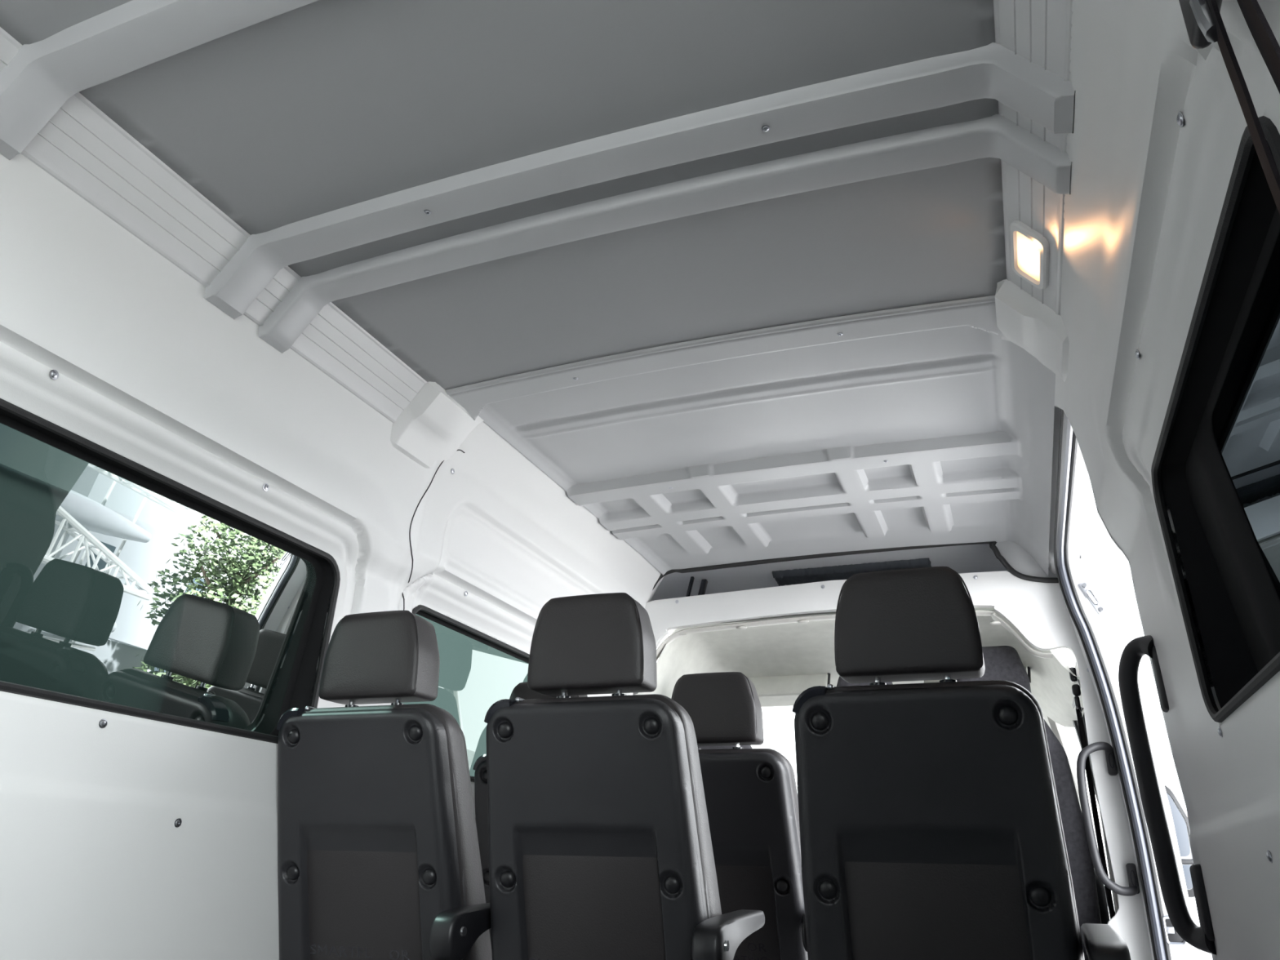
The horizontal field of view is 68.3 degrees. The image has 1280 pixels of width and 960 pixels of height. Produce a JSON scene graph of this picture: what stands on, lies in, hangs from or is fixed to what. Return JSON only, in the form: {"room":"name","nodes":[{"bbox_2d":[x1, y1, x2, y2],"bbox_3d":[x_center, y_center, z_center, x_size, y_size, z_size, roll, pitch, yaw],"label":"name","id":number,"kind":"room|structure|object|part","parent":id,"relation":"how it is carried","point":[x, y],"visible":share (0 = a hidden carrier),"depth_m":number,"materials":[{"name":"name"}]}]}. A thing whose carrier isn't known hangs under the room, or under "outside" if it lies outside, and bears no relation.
{"room":"vehicle interior","nodes":[
{"label":"vehicle interior","id":0,"kind":"room"},
{"bbox_2d":[0,153,664,959],"bbox_3d":[-0.860,0.435,1.487,0.247,2.005,4.650,-7,-24,20],"label":"wall","id":1,"kind":"structure","parent":0,"point":[122,837],"depth_m":1.76,"materials":[{"name":"white plastic"}]},
{"bbox_2d":[0,0,318,159],"bbox_3d":[-0.274,-0.657,1.176,1.519,0.143,0.082,-7,-24,20],"label":"trim","id":2,"kind":"structure","parent":1,"relation":"attached to","point":[38,80],"depth_m":1.36,"materials":[{"name":"grey plastic"}]},
{"bbox_2d":[0,398,340,743],"bbox_3d":[-0.951,0.184,1.671,0.108,0.476,1.175,-7,-24,20],"label":"window","id":3,"kind":"structure","parent":1,"relation":"in","point":[126,588],"depth_m":1.77,"materials":[{"name":"clear glass"}]},
{"bbox_2d":[0,26,426,422],"bbox_3d":[-1.072,-0.709,1.107,0.102,0.106,3.000,-7,-24,20],"label":"trim","id":4,"kind":"structure","parent":1,"relation":"attached to","point":[80,146],"depth_m":1.68,"materials":[{"name":"grey plastic"}]},
{"bbox_2d":[402,604,529,782],"bbox_3d":[-0.447,0.716,2.887,0.094,0.466,1.145,-7,-24,20],"label":"window","id":5,"kind":"structure","parent":1,"relation":"in","point":[477,670],"depth_m":2.80,"materials":[{"name":"clear glass"}]},
{"bbox_2d":[201,42,1075,319],"bbox_3d":[-0.105,-0.482,1.579,1.519,0.143,0.083,-7,-24,20],"label":"roof beam","id":6,"kind":"structure","parent":1,"relation":"attached to","point":[993,70],"depth_m":1.53,"materials":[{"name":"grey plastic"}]},
{"bbox_2d":[257,114,1071,353],"bbox_3d":[-0.054,-0.430,1.699,1.519,0.143,0.076,-7,-24,20],"label":"roof beam","id":7,"kind":"structure","parent":1,"relation":"attached to","point":[997,136],"depth_m":1.66,"materials":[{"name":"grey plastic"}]},
{"bbox_2d":[390,279,1069,577],"bbox_3d":[0.409,0.045,2.804,1.550,0.220,1.730,-7,-24,20],"label":"trim","id":8,"kind":"structure","parent":1,"relation":"attached to","point":[929,424],"depth_m":2.59,"materials":[{"name":"grey plastic"}]},
{"bbox_2d":[0,0,1006,390],"bbox_3d":[-0.410,-0.855,0.872,1.345,0.026,2.964,-7,-24,20],"label":"ceiling","id":9,"kind":"structure","parent":0,"point":[319,107],"depth_m":1.57,"materials":[{"name":"grey"}]},
{"bbox_2d":[635,607,1084,727],"bbox_3d":[0.928,0.817,3.960,1.680,0.314,1.145,-7,-24,20],"label":"lining","id":10,"kind":"object","parent":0,"point":[789,649],"visible":0.32,"depth_m":4.02,"materials":[{"name":"white plastic"}]},
{"bbox_2d":[747,672,830,697],"bbox_3d":[0.655,0.930,4.319,0.438,0.126,0.070,-7,-24,20],"label":"sun visor","id":11,"kind":"object","parent":10,"relation":"attached to","point":[794,685],"visible":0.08,"depth_m":4.29,"materials":[{"name":"grey plastic"}]},
{"bbox_2d":[923,666,1031,683],"bbox_3d":[1.438,0.832,4.033,0.438,0.126,0.070,-7,-24,20],"label":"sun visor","id":12,"kind":"object","parent":10,"relation":"attached to","point":[1028,668],"visible":0.07,"depth_m":3.98,"materials":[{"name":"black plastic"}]},
{"bbox_2d":[622,541,1152,959],"bbox_3d":[0.700,1.177,3.214,1.900,2.060,0.039,-7,-24,20],"label":"wall","id":13,"kind":"structure","parent":0,"point":[1038,611],"depth_m":3.25,"materials":[{"name":"white plastic"}]},
{"bbox_2d":[656,609,1053,661],"bbox_3d":[0.716,0.597,3.493,1.478,0.204,0.051,-7,-24,20],"label":"trim","id":14,"kind":"structure","parent":13,"relation":"attached to","point":[742,625],"depth_m":3.57,"materials":[{"name":"grey plastic"}]},
{"bbox_2d":[650,543,1081,640],"bbox_3d":[0.863,0.491,3.892,1.720,0.188,0.790,-7,-24,20],"label":"locker","id":15,"kind":"object","parent":13,"relation":"attached to","point":[969,558],"depth_m":3.77,"materials":[{"name":"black plastic"}]},
{"bbox_3d":[0.844,0.375,3.778,0.625,0.038,0.121,-7,-24,20],"label":"foam strip","id":16,"kind":"part","parent":15,"relation":"part of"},
{"bbox_2d":[652,541,1058,590],"bbox_3d":[0.714,0.359,3.540,1.601,0.188,0.019,-7,-24,20],"label":"seal","id":17,"kind":"object","parent":15,"relation":"attached to","point":[992,544],"visible":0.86,"depth_m":3.53,"materials":[{"name":"black rubber"}]},
{"bbox_3d":[0.720,0.334,3.556,1.700,0.239,0.006,-7,-24,20],"label":"panel","id":18,"kind":"part","parent":13,"relation":"part of","materials":[{"name":"grey plastic"}]},
{"bbox_2d":[1071,661,1098,804],"bbox_3d":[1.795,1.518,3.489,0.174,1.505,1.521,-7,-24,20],"label":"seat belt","id":19,"kind":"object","parent":13,"relation":"in","point":[1075,722],"depth_m":3.95,"materials":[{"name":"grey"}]},
{"bbox_2d":[1069,664,1118,919],"bbox_3d":[1.506,1.112,3.054,0.119,1.300,0.070,19,-29,-36],"label":"belt","id":20,"kind":"object","parent":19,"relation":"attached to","point":[1076,691],"visible":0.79,"depth_m":3.06,"materials":[{"name":"black fabric"}]},
{"bbox_2d":[1164,784,1195,899],"bbox_3d":[1.923,1.321,3.505,0.248,0.429,0.176,-7,-24,20],"label":"mirror","id":21,"kind":"object","parent":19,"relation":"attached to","point":[1180,820],"visible":0.2,"depth_m":3.41,"materials":[{"name":"white paint"}]},
{"bbox_2d":[1166,792,1190,856],"bbox_3d":[1.905,1.237,3.453,0.161,0.267,0.001,-6,-24,17],"label":"mirror glass","id":22,"kind":"object","parent":21,"relation":"on","point":[1180,820],"depth_m":3.42,"materials":[{"name":"grey"}]},
{"bbox_2d":[1182,864,1192,889],"bbox_3d":[1.901,1.420,3.376,0.152,0.081,0.001,-6,-24,17],"label":"mirror glass","id":23,"kind":"object","parent":21,"relation":"attached to","point":[1186,870],"depth_m":3.36,"materials":[{"name":"grey"}]},
{"bbox_2d":[1077,580,1107,615],"bbox_3d":[1.486,0.385,3.096,0.076,0.121,0.010,-7,-24,20],"label":"plate","id":24,"kind":"object","parent":13,"relation":"attached to","point":[1085,587],"visible":1,"depth_m":3.09,"materials":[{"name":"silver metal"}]},
{"bbox_2d":[1076,742,1139,896],"bbox_3d":[1.431,1.031,2.891,0.147,0.445,0.048,6,-23,-10],"label":"handle","id":25,"kind":"object","parent":13,"relation":"attached to","point":[1133,889],"visible":0.98,"depth_m":2.88,"materials":[{"name":"black"}]},
{"bbox_2d":[1056,558,1199,959],"bbox_3d":[1.503,1.138,2.833,0.234,1.880,0.105,-7,-24,20],"label":"trim","id":26,"kind":"structure","parent":13,"relation":"attached to","point":[1107,638],"depth_m":3.02,"materials":[{"name":"white paint"}]},
{"bbox_2d":[1162,915,1186,945],"bbox_3d":[1.527,1.283,2.690,0.058,0.077,0.012,-7,-24,20],"label":"lock striker","id":27,"kind":"object","parent":13,"relation":"attached to","point":[1172,937],"visible":0.56,"depth_m":2.69,"materials":[{"name":"silver metal"}]},
{"bbox_2d":[1042,712,1106,859],"bbox_3d":[1.256,1.480,4.630,1.838,0.690,0.822,-7,-24,20],"label":"window","id":28,"kind":"structure","parent":0,"point":[1060,731],"depth_m":4.24,"materials":[{"name":"grey"}]},
{"bbox_2d":[1054,0,1279,959],"bbox_3d":[0.452,0.086,0.388,0.234,1.867,3.453,-7,-24,20],"label":"wall","id":29,"kind":"structure","parent":0,"point":[1159,123],"depth_m":1.29,"materials":[{"name":"white plastic"}]},
{"bbox_2d":[1009,219,1049,288],"bbox_3d":[0.705,-0.406,1.704,0.060,0.068,0.158,-7,-24,20],"label":"lamp","id":30,"kind":"object","parent":29,"relation":"attached to","point":[1029,249],"visible":1,"depth_m":1.69,"materials":[{"name":"white plastic"}]},
{"bbox_2d":[993,0,1073,315],"bbox_3d":[0.262,-0.875,0.619,0.102,0.106,3.000,-7,-24,20],"label":"trim","id":31,"kind":"structure","parent":29,"relation":"attached to","point":[1038,31],"depth_m":1.42,"materials":[{"name":"grey plastic"}]},
{"bbox_2d":[1048,406,1089,573],"bbox_3d":[1.210,-0.057,2.687,0.122,0.248,1.470,-7,-24,20],"label":"trim","id":32,"kind":"structure","parent":29,"relation":"attached to","point":[1082,479],"depth_m":2.69,"materials":[{"name":"white plastic"}]},
{"bbox_2d":[1053,408,1171,959],"bbox_3d":[1.205,0.883,2.242,0.157,1.847,1.333,-7,-24,20],"label":"seal","id":33,"kind":"object","parent":29,"relation":"attached to","point":[1068,442],"visible":0.91,"depth_m":2.83,"materials":[{"name":"grey rubber"}]},
{"bbox_2d":[1118,635,1216,955],"bbox_3d":[1.025,0.597,1.845,0.059,0.589,0.114,16,-27,-30],"label":"handle","id":34,"kind":"object","parent":29,"relation":"attached to","point":[1202,937],"visible":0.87,"depth_m":1.84,"materials":[{"name":"black plastic"}]},
{"bbox_2d":[1151,115,1279,722],"bbox_3d":[0.765,0.012,1.142,0.116,0.476,0.975,-7,-24,20],"label":"window","id":35,"kind":"structure","parent":29,"relation":"in","point":[1215,465],"depth_m":1.32,"materials":[{"name":"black glass"}]},
{"bbox_3d":[0.751,-0.027,1.045,0.052,0.388,0.650,-7,-24,20],"label":"glass pane","id":36,"kind":"part","parent":35,"relation":"part of","materials":[{"name":"black glass"}]},
{"bbox_2d":[1178,0,1279,214],"bbox_3d":[0.414,-0.090,0.560,0.027,0.924,0.224,-7,-24,20],"label":"belt","id":37,"kind":"object","parent":29,"relation":"attached to","point":[1204,24],"visible":1,"depth_m":0.65,"materials":[{"name":"black woven fabric webbing"},{"name":"black plastic"},{"name":"metal"}]},
{"bbox_3d":[0.118,1.573,1.488,1.800,0.040,6.200,-7,-24,20],"label":"floor","id":38,"kind":"structure","parent":0,"visible":0},
{"bbox_2d":[276,610,492,959],"bbox_3d":[-0.464,1.001,1.970,0.498,1.357,0.606,-7,-24,20],"label":"passenger seat","id":39,"kind":"object","parent":38,"relation":"on","point":[379,858],"visible":1,"depth_m":1.88,"materials":[{"name":"black plastic"}]},
{"bbox_2d":[276,707,305,729],"bbox_3d":[-0.725,0.505,1.978,0.062,0.046,0.064,-7,-24,20],"label":"cap","id":40,"kind":"object","parent":39,"relation":"attached to","point":[292,719],"depth_m":1.95,"materials":[{"name":"grey plastic"}]},
{"bbox_3d":[-0.608,0.486,1.985,0.011,0.110,0.012,-7,-24,20],"label":"headrest post","id":41,"kind":"part","parent":39,"relation":"part of","materials":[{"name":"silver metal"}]},
{"bbox_3d":[-0.501,0.473,1.946,0.011,0.110,0.012,-7,-24,20],"label":"headrest post","id":42,"kind":"part","parent":39,"relation":"part of","materials":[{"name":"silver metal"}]},
{"bbox_3d":[-0.520,0.855,1.940,0.436,0.720,0.371,-7,-24,20],"label":"backrest","id":43,"kind":"part","parent":39,"relation":"part of","materials":[{"name":"grey plastic"}]},
{"bbox_3d":[-0.301,0.866,1.817,0.050,0.100,0.312,-7,-24,20],"label":"armrest","id":44,"kind":"part","parent":39,"relation":"part of","materials":[{"name":"black plastic"}]},
{"bbox_2d":[473,681,587,951],"bbox_3d":[-0.172,1.291,2.638,0.498,1.357,0.606,-7,-24,20],"label":"passenger seat","id":45,"kind":"object","parent":38,"relation":"on","point":[522,690],"visible":0.09,"depth_m":2.61,"materials":[{"name":"black plastic"}]},
{"bbox_2d":[473,754,486,770],"bbox_3d":[-0.433,0.795,2.647,0.062,0.046,0.064,-7,-24,20],"label":"cap","id":46,"kind":"object","parent":45,"relation":"attached to","point":[480,764],"depth_m":2.62,"materials":[{"name":"grey plastic"}]},
{"bbox_2d":[484,592,764,959],"bbox_3d":[-0.003,0.944,1.801,0.498,1.357,0.606,-7,-24,20],"label":"passenger seat","id":47,"kind":"object","parent":38,"relation":"on","point":[600,846],"visible":1,"depth_m":1.71,"materials":[{"name":"black plastic"}]},
{"bbox_2d":[484,698,515,723],"bbox_3d":[-0.264,0.448,1.809,0.062,0.046,0.064,-7,-24,20],"label":"cap","id":48,"kind":"object","parent":47,"relation":"attached to","point":[503,711],"depth_m":1.78,"materials":[{"name":"grey plastic"}]},
{"bbox_3d":[-0.147,0.429,1.817,0.011,0.110,0.012,-7,-24,20],"label":"headrest post","id":49,"kind":"part","parent":47,"relation":"part of","materials":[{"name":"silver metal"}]},
{"bbox_3d":[-0.059,0.798,1.771,0.436,0.720,0.371,-7,-24,20],"label":"backrest","id":50,"kind":"part","parent":47,"relation":"part of","materials":[{"name":"grey plastic"}]},
{"bbox_3d":[-0.040,0.416,1.778,0.011,0.110,0.012,-7,-24,20],"label":"headrest post","id":51,"kind":"part","parent":47,"relation":"part of","materials":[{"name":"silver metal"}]},
{"bbox_3d":[0.160,0.809,1.648,0.050,0.100,0.312,-7,-24,20],"label":"armrest","id":52,"kind":"part","parent":47,"relation":"part of","materials":[{"name":"black plastic"}]},
{"bbox_2d":[697,745,752,749],"bbox_3d":[0.355,1.597,3.650,0.480,1.605,0.709,-7,-24,20],"label":"seat","id":53,"kind":"object","parent":38,"relation":"on","point":[727,747],"visible":0.02,"depth_m":3.52,"materials":[{"name":"grey fabric"}]},
{"bbox_2d":[671,671,808,959],"bbox_3d":[0.290,1.233,2.469,0.498,1.357,0.606,-7,-24,20],"label":"passenger seat","id":54,"kind":"object","parent":38,"relation":"on","point":[751,794],"visible":0.45,"depth_m":2.35,"materials":[{"name":"black plastic"}]},
{"bbox_3d":[0.234,1.087,2.440,0.436,0.720,0.371,-7,-24,20],"label":"backrest","id":55,"kind":"part","parent":54,"relation":"part of","materials":[{"name":"grey plastic"}]},
{"bbox_3d":[0.453,1.098,2.316,0.050,0.100,0.312,-7,-24,20],"label":"armrest","id":56,"kind":"part","parent":54,"relation":"part of","materials":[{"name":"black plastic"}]},
{"bbox_2d":[836,675,892,686],"bbox_3d":[0.910,1.547,3.486,0.440,1.600,0.708,-7,-24,20],"label":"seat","id":57,"kind":"object","parent":38,"relation":"on","point":[841,682],"visible":0.02,"depth_m":3.58,"materials":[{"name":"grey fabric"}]},
{"bbox_2d":[791,566,1130,959],"bbox_3d":[0.552,0.875,1.598,0.498,1.357,0.606,-7,-24,20],"label":"passenger seat","id":58,"kind":"object","parent":38,"relation":"on","point":[931,825],"visible":1,"depth_m":1.52,"materials":[{"name":"black plastic"}]},
{"bbox_2d":[791,685,827,713],"bbox_3d":[0.291,0.378,1.606,0.062,0.046,0.064,-7,-24,20],"label":"cap","id":59,"kind":"object","parent":58,"relation":"attached to","point":[814,700],"depth_m":1.58,"materials":[{"name":"grey plastic"}]},
{"bbox_3d":[0.408,0.360,1.614,0.011,0.110,0.012,-7,-24,20],"label":"headrest post","id":60,"kind":"part","parent":58,"relation":"part of","materials":[{"name":"silver metal"}]},
{"bbox_3d":[0.515,0.346,1.575,0.011,0.110,0.012,-7,-24,20],"label":"headrest post","id":61,"kind":"part","parent":58,"relation":"part of","materials":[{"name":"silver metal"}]},
{"bbox_3d":[0.496,0.729,1.568,0.436,0.720,0.371,-7,-24,20],"label":"backrest","id":62,"kind":"part","parent":58,"relation":"part of","materials":[{"name":"grey plastic"}]},
{"bbox_3d":[0.715,0.740,1.445,0.050,0.100,0.312,-7,-24,20],"label":"armrest","id":63,"kind":"part","parent":58,"relation":"part of","materials":[{"name":"black plastic"}]},
{"bbox_2d":[955,645,1102,959],"bbox_3d":[1.316,1.444,3.283,0.490,1.655,0.720,-7,-24,20],"label":"seat","id":64,"kind":"object","parent":38,"relation":"on","point":[1001,662],"visible":0.29,"depth_m":3.07,"materials":[{"name":"grey fabric"}]},
{"bbox_3d":[1.257,1.259,3.183,0.490,0.915,0.370,-7,-24,20],"label":"backrest","id":65,"kind":"part","parent":64,"relation":"part of","materials":[{"name":"grey fabric"}]},
{"bbox_2d":[1093,868,1110,924],"bbox_3d":[1.234,2.041,4.379,1.700,0.550,0.750,-7,-24,20],"label":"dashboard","id":66,"kind":"object","parent":38,"relation":"on","point":[1104,909],"visible":0.05,"depth_m":3.87,"materials":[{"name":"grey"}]},
{"label":"outside","id":67,"kind":"structure","parent":0,"visible":0},
{"bbox_2d":[1198,925,1212,959],"bbox_3d":[-0.584,1.542,-0.422,120.000,0.100,120.000,-7,-24,20],"label":"floor","id":68,"kind":"structure","parent":67,"point":[1203,955],"depth_m":25.41,"materials":[{"name":"concrete"}]}
]}

